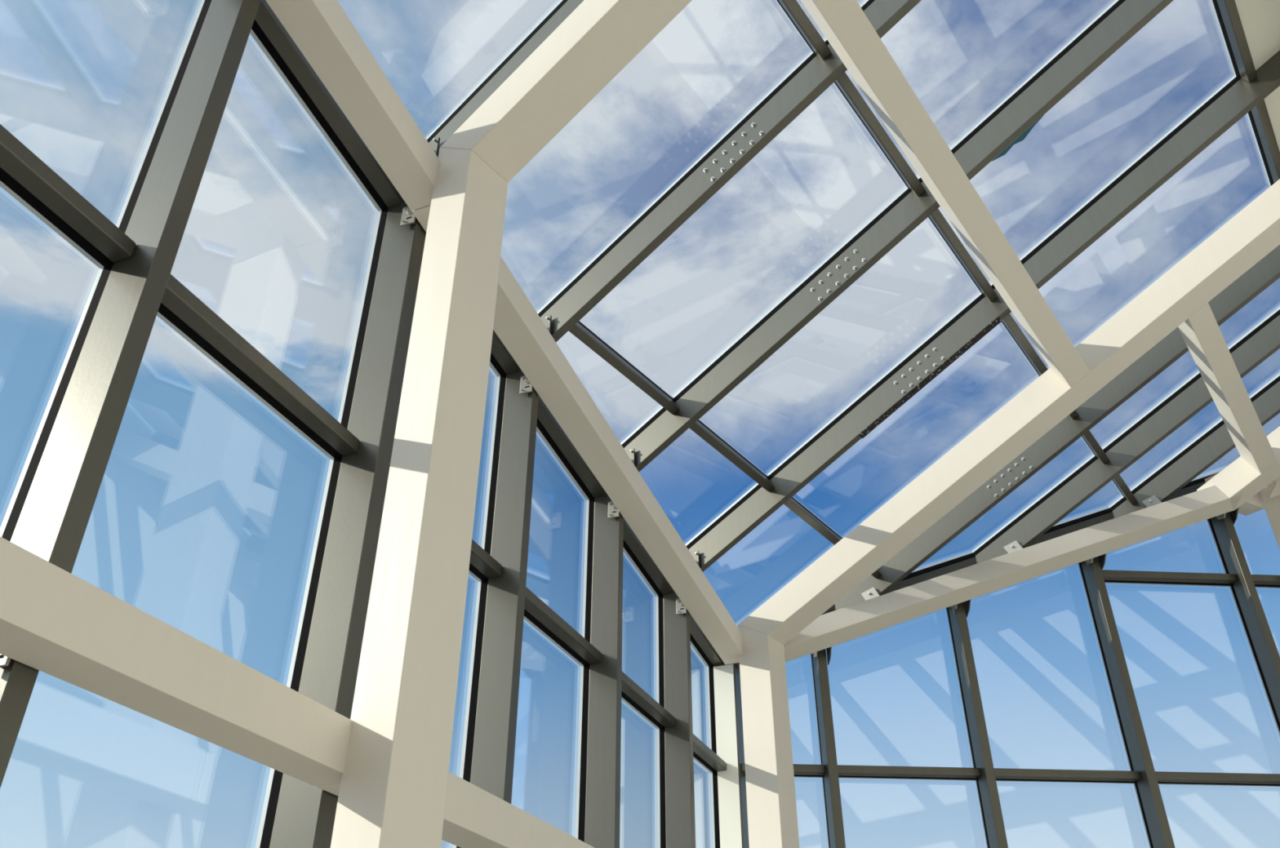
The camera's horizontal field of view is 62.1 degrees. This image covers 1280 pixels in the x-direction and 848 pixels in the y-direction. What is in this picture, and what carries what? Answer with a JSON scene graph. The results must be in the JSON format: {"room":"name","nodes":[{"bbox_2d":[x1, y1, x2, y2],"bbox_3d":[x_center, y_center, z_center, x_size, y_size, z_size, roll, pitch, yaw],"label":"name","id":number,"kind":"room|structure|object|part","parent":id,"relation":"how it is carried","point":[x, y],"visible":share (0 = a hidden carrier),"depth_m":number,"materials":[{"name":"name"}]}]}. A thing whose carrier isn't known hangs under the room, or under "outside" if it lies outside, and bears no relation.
{"room":"glass atrium","nodes":[
{"label":"glass atrium","id":0,"kind":"room"},
{"bbox_2d":[1235,0,1279,70],"bbox_3d":[4.544,-3.260,7.553,0.786,0.418,1.400,-22,-40,29],"label":"ceiling panel","id":1,"kind":"object","parent":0,"point":[1260,19],"visible":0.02,"depth_m":7.81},
{"bbox_2d":[1263,85,1279,151],"bbox_3d":[5.385,-2.615,8.509,0.786,0.418,1.405,-22,-40,29],"label":"beam","id":2,"kind":"structure","parent":0,"point":[1272,101],"depth_m":8.40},
{"bbox_3d":[2.587,3.639,2.358,7.758,0.200,16.530,-13,-36,18],"label":"floor","id":3,"kind":"structure","parent":0,"visible":0},
{"bbox_2d":[0,0,583,847],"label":"window","id":4,"kind":"structure","parent":3,"relation":"on","point":[272,794],"depth_m":4.42,"materials":[{"name":"grey metal"}]},
{"bbox_3d":[-1.856,0.359,3.279,0.214,6.256,0.142,-13,-36,18],"label":"wall mullion","id":5,"kind":"part","parent":4,"relation":"part of","materials":[{"name":"grey metal"}]},
{"bbox_2d":[160,274,359,455],"bbox_3d":[-1.631,-0.237,4.546,0.092,0.070,1.360,-13,-36,18],"label":"transom","id":6,"kind":"object","parent":4,"relation":"attached to","point":[180,300],"visible":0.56,"depth_m":4.49,"materials":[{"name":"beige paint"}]},
{"bbox_2d":[249,19,388,428],"bbox_3d":[-1.707,-0.972,5.078,0.076,1.799,1.416,-13,-36,18],"label":"window","id":7,"kind":"structure","parent":4,"relation":"attached to","point":[256,32],"depth_m":5.54,"materials":[{"name":"black rubber"}]},
{"bbox_3d":[-1.627,-1.795,5.593,0.092,0.524,1.360,-13,-36,18],"label":"head rail","id":8,"kind":"part","parent":4,"relation":"part of","materials":[{"name":"grey metal"}]},
{"bbox_3d":[-1.310,1.189,4.360,0.214,6.086,0.181,-13,-36,18],"label":"wall mullion","id":9,"kind":"part","parent":4,"relation":"part of","materials":[{"name":"grey metal"}]},
{"bbox_2d":[469,539,502,578],"bbox_3d":[-1.086,0.521,5.673,0.092,0.070,1.318,-13,-36,18],"label":"transom","id":10,"kind":"object","parent":4,"relation":"attached to","point":[480,559],"visible":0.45,"depth_m":6.03,"materials":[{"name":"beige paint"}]},
{"bbox_2d":[481,352,506,555],"bbox_3d":[-1.162,-0.141,6.157,0.076,1.625,1.374,-13,-36,18],"label":"window","id":11,"kind":"structure","parent":4,"relation":"attached to","point":[486,539],"depth_m":6.66,"materials":[{"name":"metal"}]},
{"bbox_2d":[426,0,568,142],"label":"window","id":12,"kind":"structure","parent":4,"relation":"attached to","point":[562,2],"depth_m":6.05,"materials":[{"name":"black rubber"}]},
{"bbox_3d":[-1.083,-0.894,6.625,0.092,0.519,1.318,-13,-36,18],"label":"head rail","id":13,"kind":"part","parent":4,"relation":"part of","materials":[{"name":"grey metal"}]},
{"bbox_3d":[0.700,-3.207,5.533,5.239,2.726,0.115,-22,-40,29],"label":"roof mullion","id":14,"kind":"part","parent":4,"relation":"part of","materials":[{"name":"grey metal"}]},
{"bbox_2d":[453,0,921,847],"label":"window","id":15,"kind":"structure","parent":4,"relation":"attached to","point":[482,592],"depth_m":6.52,"materials":[{"name":"grey metal"}]},
{"bbox_3d":[-0.781,1.996,5.407,0.214,5.917,0.139,-13,-36,18],"label":"wall mullion","id":16,"kind":"part","parent":15,"relation":"part of","materials":[{"name":"grey metal"}]},
{"bbox_2d":[524,608,589,842],"bbox_3d":[-0.637,2.394,6.042,0.076,2.681,1.415,-13,-36,18],"label":"window","id":17,"kind":"structure","parent":15,"relation":"attached to","point":[584,665],"depth_m":6.94,"materials":[{"name":"black rubber"}]},
{"bbox_2d":[524,586,601,663],"bbox_3d":[-0.556,1.258,6.768,0.092,0.070,1.359,-13,-36,18],"label":"transom","id":18,"kind":"object","parent":15,"relation":"attached to","point":[537,608],"visible":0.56,"depth_m":6.81,"materials":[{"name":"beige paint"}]},
{"bbox_2d":[536,417,594,643],"bbox_3d":[-0.633,0.664,7.205,0.076,1.460,1.415,-13,-36,18],"label":"window","id":19,"kind":"structure","parent":15,"relation":"attached to","point":[588,548],"depth_m":7.69,"materials":[{"name":"black rubber"}]},
{"bbox_2d":[537,0,817,317],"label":"window","id":20,"kind":"structure","parent":15,"relation":"attached to","point":[812,55],"depth_m":6.93,"materials":[{"name":"black rubber"}]},
{"bbox_3d":[1.393,-2.432,6.529,5.599,2.898,0.115,-22,-40,29],"label":"roof mullion","id":21,"kind":"part","parent":15,"relation":"part of","materials":[{"name":"grey metal"}]},
{"bbox_2d":[917,0,1125,182],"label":"window","id":22,"kind":"structure","parent":15,"relation":"attached to","point":[1116,3],"depth_m":7.44,"materials":[{"name":"black rubber"}]},
{"bbox_2d":[778,0,831,59],"bbox_3d":[0.753,-2.622,6.193,0.098,0.110,1.360,-22,-40,29],"label":"transom","id":23,"kind":"object","parent":4,"relation":"attached to","point":[792,7],"visible":1,"depth_m":6.45,"materials":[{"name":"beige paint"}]},
{"bbox_2d":[823,0,875,45],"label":"window","id":24,"kind":"structure","parent":4,"relation":"attached to","point":[866,3],"depth_m":6.63,"materials":[{"name":"black rubber"}]},
{"bbox_2d":[330,0,692,847],"bbox_3d":[0.855,-0.611,3.706,4.806,8.352,0.440,-22,-40,29],"label":"frame","id":25,"kind":"object","parent":3,"relation":"on","point":[393,791],"visible":1,"depth_m":4.67,"materials":[{"name":"beige paint"}]},
{"bbox_2d":[0,536,351,786],"bbox_3d":[-2.451,-0.529,1.399,0.208,0.200,6.980,-13,-36,18],"label":"horizontal beam","id":26,"kind":"structure","parent":25,"relation":"attached to","point":[54,622],"depth_m":3.24,"materials":[{"name":"beige metal"}]},
{"bbox_2d":[265,0,439,210],"bbox_3d":[-2.110,-2.858,3.970,0.208,0.814,5.180,-13,-36,18],"label":"beam","id":27,"kind":"structure","parent":25,"relation":"attached to","point":[322,30],"depth_m":5.25,"materials":[{"name":"beige paint"}]},
{"bbox_2d":[737,179,1279,847],"bbox_3d":[3.385,1.959,7.522,6.132,8.352,0.440,-22,-40,29],"label":"frame","id":28,"kind":"object","parent":3,"relation":"on","point":[1253,233],"visible":1,"depth_m":8.89,"materials":[{"name":"beige paint"}]},
{"bbox_2d":[315,771,594,847],"bbox_3d":[-0.145,2.681,6.165,0.208,0.197,5.395,-13,-36,18],"label":"horizontal beam","id":29,"kind":"structure","parent":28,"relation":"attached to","point":[474,817],"depth_m":4.83,"materials":[{"name":"beige metal"}]},
{"bbox_2d":[412,204,742,664],"bbox_3d":[-0.140,0.401,7.698,0.208,0.840,5.395,-13,-36,18],"label":"beam","id":30,"kind":"structure","parent":28,"relation":"attached to","point":[517,325],"depth_m":7.36,"materials":[{"name":"beige metal"}]},
{"bbox_2d":[800,0,1089,387],"bbox_3d":[2.105,-1.551,7.127,0.289,0.325,4.912,-22,-40,29],"label":"purlin","id":31,"kind":"object","parent":28,"relation":"attached to","point":[844,24],"visible":1,"depth_m":6.83,"materials":[{"name":"beige paint"}]},
{"bbox_2d":[783,485,1240,662],"bbox_3d":[3.614,1.409,10.332,5.068,2.076,0.281,2,-34,-3],"label":"beam","id":32,"kind":"structure","parent":28,"relation":"attached to","point":[891,609],"depth_m":10.22,"materials":[{"name":"beige metal"}]},
{"bbox_2d":[1204,473,1264,515],"bbox_3d":[6.235,0.733,11.145,0.718,0.399,0.200,23,-40,-30],"label":"beam","id":33,"kind":"structure","parent":32,"relation":"attached to","point":[1254,504],"depth_m":11.15,"materials":[{"name":"beige metal"}]},
{"bbox_2d":[1196,426,1279,511],"bbox_3d":[6.839,-0.048,10.787,2.430,1.366,0.290,-22,-40,29],"label":"rafter","id":34,"kind":"object","parent":32,"relation":"on","point":[1238,478],"visible":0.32,"depth_m":10.82,"materials":[{"name":"beige paint"}]},
{"bbox_2d":[1177,302,1277,474],"bbox_3d":[5.392,-0.323,9.770,0.291,0.326,3.019,-22,-40,29],"label":"purlin","id":35,"kind":"object","parent":28,"relation":"attached to","point":[1201,332],"visible":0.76,"depth_m":9.59,"materials":[{"name":"beige paint"}]},
{"bbox_2d":[1075,482,1279,847],"bbox_3d":[5.346,3.666,9.362,1.732,7.578,0.480,2,-34,-3],"label":"window","id":36,"kind":"structure","parent":3,"relation":"on","point":[1230,585],"depth_m":10.36,"materials":[{"name":"grey metal"}]},
{"bbox_2d":[995,778,1153,847],"bbox_3d":[3.829,4.350,8.948,1.446,2.691,0.076,2,-34,-3],"label":"window","id":37,"kind":"structure","parent":36,"relation":"attached to","point":[1135,785],"depth_m":9.66,"materials":[{"name":"black metal"}]},
{"bbox_2d":[1077,562,1133,771],"bbox_3d":[3.833,2.276,10.342,1.446,2.274,0.076,2,-34,-3],"label":"window","id":38,"kind":"structure","parent":36,"relation":"attached to","point":[1111,689],"depth_m":10.31,"materials":[{"name":"black rubber"}]},
{"bbox_3d":[4.578,3.914,9.050,0.185,6.814,0.335,2,-34,-3],"label":"wall mullion","id":39,"kind":"part","parent":36,"relation":"part of","materials":[{"name":"grey metal"}]},
{"bbox_3d":[5.387,0.990,11.311,1.545,0.962,0.235,2,-34,-3],"label":"head rail","id":40,"kind":"part","parent":36,"relation":"part of","materials":[{"name":"grey metal"}]},
{"bbox_2d":[1102,569,1236,583],"bbox_3d":[5.348,1.558,10.839,1.462,0.075,0.090,2,-34,-3],"label":"transom","id":41,"kind":"object","parent":36,"relation":"attached to","point":[1131,575],"visible":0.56,"depth_m":10.81,"materials":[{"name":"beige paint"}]},
{"bbox_2d":[1155,771,1279,784],"bbox_3d":[5.344,3.235,9.712,1.462,0.073,0.090,2,-34,-3],"label":"transom","id":42,"kind":"object","parent":36,"relation":"attached to","point":[1162,776],"visible":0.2,"depth_m":9.67,"materials":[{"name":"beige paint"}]},
{"bbox_2d":[1206,518,1229,573],"bbox_3d":[5.343,1.255,11.142,1.518,0.822,0.076,2,-34,-3],"label":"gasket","id":43,"kind":"structure","parent":36,"relation":"attached to","point":[1209,521],"depth_m":11.16,"materials":[{"name":"black rubber"}]},
{"bbox_2d":[1157,782,1279,786],"bbox_3d":[5.337,4.405,9.025,1.518,2.691,0.076,2,-34,-3],"label":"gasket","id":44,"kind":"structure","parent":36,"relation":"attached to","point":[1159,783],"depth_m":9.75,"materials":[{"name":"black rubber"}]},
{"bbox_3d":[6.123,3.734,9.288,0.185,7.384,0.335,2,-34,-3],"label":"wall mullion","id":45,"kind":"part","parent":36,"relation":"part of","materials":[{"name":"grey metal"}]},
{"bbox_2d":[1251,574,1279,585],"bbox_3d":[6.861,1.613,10.917,1.400,0.075,0.090,2,-34,-3],"label":"transom","id":46,"kind":"object","parent":36,"relation":"attached to","point":[1268,580],"depth_m":10.86,"materials":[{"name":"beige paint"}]},
{"bbox_2d":[1258,491,1279,548],"bbox_3d":[6.777,3.721,9.342,0.282,7.468,0.294,-22,-40,29],"label":"column","id":47,"kind":"structure","parent":3,"relation":"on","point":[1272,505],"depth_m":11.13,"materials":[{"name":"beige metal"}]},
{"bbox_2d":[1260,475,1279,497],"bbox_3d":[7.530,0.354,11.339,2.111,0.987,0.281,2,-34,-3],"label":"beam","id":48,"kind":"structure","parent":47,"relation":"on","point":[1272,490],"depth_m":11.04,"materials":[{"name":"beige metal"}]},
{"bbox_3d":[-2.394,-0.460,2.214,0.214,6.425,0.141,-13,-36,18],"label":"wall mullion","id":49,"kind":"object","parent":3,"relation":"on","visible":0},
{"bbox_2d":[0,167,114,541],"bbox_3d":[-2.249,0.149,2.708,0.076,2.681,1.415,-13,-36,18],"label":"window","id":50,"kind":"structure","parent":49,"relation":"attached to","point":[7,183],"depth_m":3.68,"materials":[{"name":"black rubber"}]},
{"bbox_2d":[0,124,135,262],"bbox_3d":[-2.169,-0.986,3.433,0.092,0.070,1.359,-13,-36,18],"label":"transom","id":51,"kind":"object","parent":49,"relation":"attached to","point":[16,159],"visible":1,"depth_m":3.70,"materials":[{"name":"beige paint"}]},
{"bbox_2d":[115,0,211,233],"bbox_3d":[-2.245,-1.792,4.013,0.076,1.969,1.415,-13,-36,18],"label":"window","id":52,"kind":"structure","parent":49,"relation":"attached to","point":[138,181],"depth_m":4.41,"materials":[{"name":"black rubber"}]},
{"bbox_3d":[4.335,-0.457,4.238,4.377,8.702,16.579,-13,-36,18],"label":"wall","id":53,"kind":"structure","parent":0,"visible":0},
{"bbox_2d":[537,0,1173,847],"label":"window","id":54,"kind":"structure","parent":53,"relation":"in","point":[906,191],"depth_m":7.54,"materials":[{"name":"grey metal"}]},
{"bbox_3d":[-0.553,-0.019,7.626,0.092,0.523,1.359,-13,-36,18],"label":"head rail","id":55,"kind":"part","parent":54,"relation":"part of","materials":[{"name":"grey metal"}]},
{"bbox_3d":[-0.245,2.813,6.469,0.214,5.747,0.136,-13,-36,18],"label":"wall mullion","id":56,"kind":"part","parent":54,"relation":"part of","materials":[{"name":"grey metal"}]},
{"bbox_2d":[568,322,679,414],"bbox_3d":[-0.142,-0.424,7.627,0.098,0.110,1.365,-22,-40,29],"label":"transom","id":57,"kind":"object","parent":54,"relation":"attached to","point":[578,331],"visible":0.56,"depth_m":7.60,"materials":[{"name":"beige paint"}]},
{"bbox_2d":[620,406,666,448],"bbox_3d":[-0.302,-0.250,7.714,0.721,0.409,1.560,-13,-36,18],"label":"window","id":58,"kind":"structure","parent":54,"relation":"attached to","point":[659,412],"depth_m":8.20,"materials":[{"name":"silver metal"}]},
{"bbox_2d":[622,539,664,708],"bbox_3d":[-0.095,1.482,8.270,0.076,1.292,1.426,-13,-36,18],"label":"window","id":59,"kind":"structure","parent":54,"relation":"attached to","point":[659,595],"depth_m":8.76,"materials":[{"name":"black rubber"}]},
{"bbox_2d":[621,690,666,847],"bbox_3d":[-0.099,3.142,7.154,0.076,2.681,1.426,-13,-36,18],"label":"window","id":60,"kind":"structure","parent":54,"relation":"attached to","point":[661,820],"depth_m":8.13,"materials":[{"name":"black rubber"}]},
{"bbox_2d":[621,671,675,727],"bbox_3d":[-0.018,2.007,7.880,0.092,0.070,1.370,-13,-36,18],"label":"transom","id":61,"kind":"object","parent":54,"relation":"attached to","point":[628,686],"visible":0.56,"depth_m":7.96,"materials":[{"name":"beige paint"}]},
{"bbox_3d":[-0.016,0.871,8.644,0.092,0.525,1.370,-13,-36,18],"label":"head rail","id":62,"kind":"part","parent":54,"relation":"part of","materials":[{"name":"grey metal"}]},
{"bbox_2d":[835,71,924,196],"bbox_3d":[1.593,-1.977,7.150,0.098,0.110,1.365,-22,-40,29],"label":"transom","id":63,"kind":"object","parent":54,"relation":"attached to","point":[843,82],"visible":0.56,"depth_m":7.12,"materials":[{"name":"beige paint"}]},
{"bbox_3d":[2.106,-1.642,7.547,5.961,3.072,0.126,-22,-40,29],"label":"roof mullion","id":64,"kind":"part","parent":54,"relation":"part of","materials":[{"name":"grey metal"}]},
{"bbox_2d":[928,208,998,302],"bbox_3d":[2.434,-1.332,8.107,0.098,0.110,1.360,-22,-40,29],"label":"transom","id":65,"kind":"object","parent":54,"relation":"attached to","point":[940,221],"visible":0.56,"depth_m":8.10,"materials":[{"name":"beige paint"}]},
{"bbox_2d":[662,0,1279,847],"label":"window","id":66,"kind":"structure","parent":54,"relation":"attached to","point":[1237,77],"depth_m":8.45,"materials":[{"name":"grey metal"}]},
{"bbox_3d":[0.295,3.635,7.538,0.214,5.577,0.136,-13,-36,18],"label":"wall mullion","id":67,"kind":"part","parent":66,"relation":"part of","materials":[{"name":"grey metal"}]},
{"bbox_3d":[0.499,1.722,9.617,0.092,0.509,1.235,-13,-36,18],"label":"head rail","id":68,"kind":"part","parent":66,"relation":"part of","materials":[{"name":"grey metal"}]},
{"bbox_2d":[693,733,726,771],"bbox_3d":[0.497,2.723,8.944,0.092,0.070,1.235,-13,-36,18],"label":"transom","id":69,"kind":"object","parent":66,"relation":"attached to","point":[701,749],"visible":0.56,"depth_m":9.06,"materials":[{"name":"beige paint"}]},
{"bbox_2d":[689,632,749,847],"bbox_3d":[0.544,4.092,8.111,0.284,5.458,1.463,-13,-36,18],"label":"window frame","id":70,"kind":"structure","parent":66,"relation":"attached to","point":[710,684],"depth_m":9.53,"materials":[{"name":"grey metal"}]},
{"bbox_3d":[0.813,4.424,8.573,0.208,5.423,0.208,-13,-36,18],"label":"wall mullion","id":71,"kind":"part","parent":70,"relation":"part of","materials":[{"name":"beige metal"}]},
{"bbox_2d":[684,483,761,549],"bbox_3d":[0.231,0.561,8.765,1.104,0.581,1.416,-22,-40,29],"label":"window","id":72,"kind":"structure","parent":66,"relation":"attached to","point":[751,491],"depth_m":9.19,"materials":[{"name":"black metal"}]},
{"bbox_2d":[688,420,773,491],"bbox_3d":[0.699,0.221,8.584,0.098,0.110,1.360,-22,-40,29],"label":"transom","id":73,"kind":"object","parent":66,"relation":"attached to","point":[699,428],"visible":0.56,"depth_m":8.58,"materials":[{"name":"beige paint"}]},
{"bbox_2d":[697,216,985,479],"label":"window","id":74,"kind":"structure","parent":66,"relation":"attached to","point":[980,296],"depth_m":8.82,"materials":[{"name":"black metal"}]},
{"bbox_3d":[2.783,-0.880,8.524,6.322,3.244,0.119,-22,-40,29],"label":"roof mullion","id":75,"kind":"part","parent":66,"relation":"part of","materials":[{"name":"grey metal"}]},
{"bbox_2d":[1001,313,1048,375],"bbox_3d":[3.274,-0.688,9.063,0.098,0.110,1.365,-22,-40,29],"label":"transom","id":76,"kind":"object","parent":66,"relation":"attached to","point":[1008,321],"visible":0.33,"depth_m":9.01,"materials":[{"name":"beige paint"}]},
{"bbox_2d":[1246,110,1274,186],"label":"window","id":77,"kind":"structure","parent":66,"relation":"attached to","point":[1250,116],"depth_m":8.71,"materials":[{"name":"black metal"}]},
{"bbox_2d":[1251,99,1279,182],"bbox_3d":[5.066,-2.292,8.571,0.098,0.110,1.365,-22,-40,29],"label":"transom","id":78,"kind":"object","parent":66,"relation":"attached to","point":[1260,113],"visible":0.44,"depth_m":8.52,"materials":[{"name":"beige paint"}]},
{"bbox_2d":[1216,0,1257,82],"bbox_3d":[4.226,-2.936,7.614,0.098,0.110,1.360,-22,-40,29],"label":"transom","id":79,"kind":"object","parent":54,"relation":"attached to","point":[1228,8],"visible":1,"depth_m":7.75,"materials":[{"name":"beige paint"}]},
{"bbox_2d":[821,244,1279,847],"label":"window","id":80,"kind":"structure","parent":53,"relation":"in","point":[1092,459],"depth_m":10.19,"materials":[{"name":"grey metal"}]},
{"bbox_2d":[871,569,880,578],"bbox_3d":[2.150,1.334,10.236,0.098,0.110,0.580,-22,-40,29],"label":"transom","id":81,"kind":"object","parent":80,"relation":"attached to","point":[876,574],"visible":0.24,"depth_m":10.36,"materials":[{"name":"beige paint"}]},
{"bbox_3d":[2.437,1.785,10.553,1.408,0.912,0.235,2,-34,-3],"label":"head rail","id":82,"kind":"part","parent":80,"relation":"part of","materials":[{"name":"grey metal"}]},
{"bbox_2d":[811,646,990,847],"bbox_3d":[2.346,4.295,8.670,1.488,5.752,0.411,2,-34,-3],"label":"window","id":83,"kind":"structure","parent":80,"relation":"attached to","point":[839,776],"depth_m":9.54,"materials":[{"name":"grey metal"}]},
{"bbox_2d":[742,763,825,775],"bbox_3d":[1.257,3.086,9.502,0.788,0.073,0.090,2,-34,-3],"label":"transom","id":84,"kind":"object","parent":83,"relation":"attached to","point":[798,769],"visible":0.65,"depth_m":9.48,"materials":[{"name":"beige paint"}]},
{"bbox_2d":[794,774,830,847],"bbox_3d":[1.250,4.256,8.816,0.844,2.691,0.076,2,-34,-3],"label":"window","id":85,"kind":"structure","parent":83,"relation":"attached to","point":[795,775],"depth_m":9.49,"materials":[{"name":"black metal"}]},
{"bbox_2d":[810,653,822,764],"bbox_3d":[1.253,2.622,9.914,0.844,1.212,0.076,2,-34,-3],"label":"window","id":86,"kind":"structure","parent":83,"relation":"attached to","point":[813,675],"depth_m":9.90,"materials":[{"name":"black metal"}]},
{"bbox_3d":[1.698,4.250,8.605,0.185,5.752,0.335,2,-34,-3],"label":"wall mullion","id":87,"kind":"part","parent":83,"relation":"part of","materials":[{"name":"grey metal"}]},
{"bbox_2d":[837,764,980,778],"bbox_3d":[2.396,3.127,9.561,1.325,0.073,0.090,2,-34,-3],"label":"transom","id":88,"kind":"object","parent":83,"relation":"attached to","point":[843,770],"visible":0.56,"depth_m":9.52,"materials":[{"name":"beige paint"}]},
{"bbox_2d":[946,607,976,768],"bbox_3d":[2.393,2.448,10.117,1.381,1.731,0.076,2,-34,-3],"label":"window","id":89,"kind":"structure","parent":80,"relation":"attached to","point":[947,608],"depth_m":10.11,"materials":[{"name":"black metal"}]},
{"bbox_3d":[3.106,4.086,8.823,0.185,6.271,0.335,2,-34,-3],"label":"wall mullion","id":90,"kind":"part","parent":80,"relation":"part of","materials":[{"name":"grey metal"}]},
{"bbox_3d":[3.878,1.397,10.924,1.473,0.936,0.235,2,-34,-3],"label":"head rail","id":91,"kind":"part","parent":80,"relation":"part of","materials":[{"name":"grey metal"}]},
{"bbox_3d":[4.247,-0.163,9.847,5.718,2.954,0.115,-22,-40,29],"label":"roof mullion","id":92,"kind":"part","parent":80,"relation":"part of","materials":[{"name":"grey metal"}]},
{"bbox_2d":[993,768,1140,781],"bbox_3d":[3.836,3.180,9.634,1.390,0.073,0.090,2,-34,-3],"label":"transom","id":93,"kind":"object","parent":80,"relation":"attached to","point":[1000,773],"visible":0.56,"depth_m":9.60,"materials":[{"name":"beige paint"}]},
{"bbox_2d":[1068,409,1078,419],"bbox_3d":[3.885,-0.219,9.759,0.098,0.110,0.580,-22,-40,29],"label":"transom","id":94,"kind":"object","parent":80,"relation":"attached to","point":[1073,415],"visible":0.24,"depth_m":9.88,"materials":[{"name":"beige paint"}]},
{"bbox_2d":[1043,480,1126,534],"bbox_3d":[4.340,1.064,11.191,1.451,0.747,1.011,-22,-40,29],"label":"window","id":95,"kind":"structure","parent":80,"relation":"attached to","point":[1108,509],"depth_m":11.32,"materials":[{"name":"black metal"}]},
{"bbox_2d":[1082,430,1109,464],"bbox_3d":[4.362,0.147,10.302,0.098,0.110,0.910,-22,-40,29],"label":"transom","id":96,"kind":"object","parent":80,"relation":"attached to","point":[1088,437],"visible":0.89,"depth_m":10.35,"materials":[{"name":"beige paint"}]},
{"bbox_3d":[5.297,-0.148,10.370,4.543,2.392,0.115,-22,-40,29],"label":"roof mullion","id":97,"kind":"part","parent":80,"relation":"part of","materials":[{"name":"grey metal"}]},
{"bbox_2d":[1102,306,1279,453],"bbox_3d":[5.228,-0.707,10.117,2.235,1.122,0.966,-22,-40,29],"label":"window","id":98,"kind":"structure","parent":80,"relation":"attached to","point":[1274,314],"depth_m":10.47,"materials":[{"name":"black metal"}]},
{"bbox_2d":[1111,373,1279,518],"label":"window","id":99,"kind":"structure","parent":53,"relation":"in","point":[1273,381],"depth_m":11.10,"materials":[{"name":"grey metal"}]},
{"bbox_2d":[1112,474,1137,505],"bbox_3d":[4.949,0.598,10.971,0.098,0.110,0.955,-22,-40,29],"label":"transom","id":100,"kind":"object","parent":99,"relation":"attached to","point":[1118,481],"visible":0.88,"depth_m":11.03,"materials":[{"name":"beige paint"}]},
{"bbox_3d":[6.395,-0.133,10.917,3.313,1.803,0.115,-22,-40,29],"label":"roof mullion","id":101,"kind":"part","parent":99,"relation":"part of","materials":[{"name":"grey metal"}]},
{"bbox_2d":[1181,469,1222,488],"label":"window","id":102,"kind":"structure","parent":99,"relation":"attached to","point":[1201,479],"depth_m":11.68,"materials":[{"name":"black metal"}]},
{"bbox_3d":[3.564,-0.166,9.511,6.313,3.326,1.636,-13,-36,18],"label":"roof mullion","id":103,"kind":"object","parent":53,"relation":"attached to","visible":0},
{"bbox_2d":[783,497,841,545],"bbox_3d":[1.539,0.866,9.541,0.098,0.110,1.365,-22,-40,29],"label":"transom","id":104,"kind":"object","parent":103,"relation":"attached to","point":[791,504],"visible":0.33,"depth_m":9.49,"materials":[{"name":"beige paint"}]},
{"bbox_2d":[791,320,1039,538],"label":"window","id":105,"kind":"structure","parent":103,"relation":"attached to","point":[1003,324],"depth_m":9.46,"materials":[{"name":"grey metal"}]},
{"bbox_3d":[0.492,4.960,7.441,0.092,0.070,1.235,-13,-36,18],"label":"transom","id":106,"kind":"object","parent":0,"visible":0},
{"bbox_2d":[693,751,719,847],"bbox_3d":[0.416,3.859,8.219,0.076,2.681,1.291,-13,-36,18],"label":"window","id":107,"kind":"structure","parent":106,"relation":"attached to","point":[713,773],"depth_m":9.23,"materials":[{"name":"black rubber"}]},
{"bbox_3d":[6.857,3.291,9.789,1.296,0.073,0.677,-13,-36,18],"label":"transom","id":108,"kind":"object","parent":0,"visible":0},
{"bbox_2d":[1254,584,1279,588],"bbox_3d":[6.854,2.499,10.422,1.456,2.003,0.076,2,-34,-3],"label":"window","id":109,"kind":"structure","parent":108,"relation":"attached to","point":[1255,585],"depth_m":10.94,"materials":[{"name":"black rubber"}]}
]}

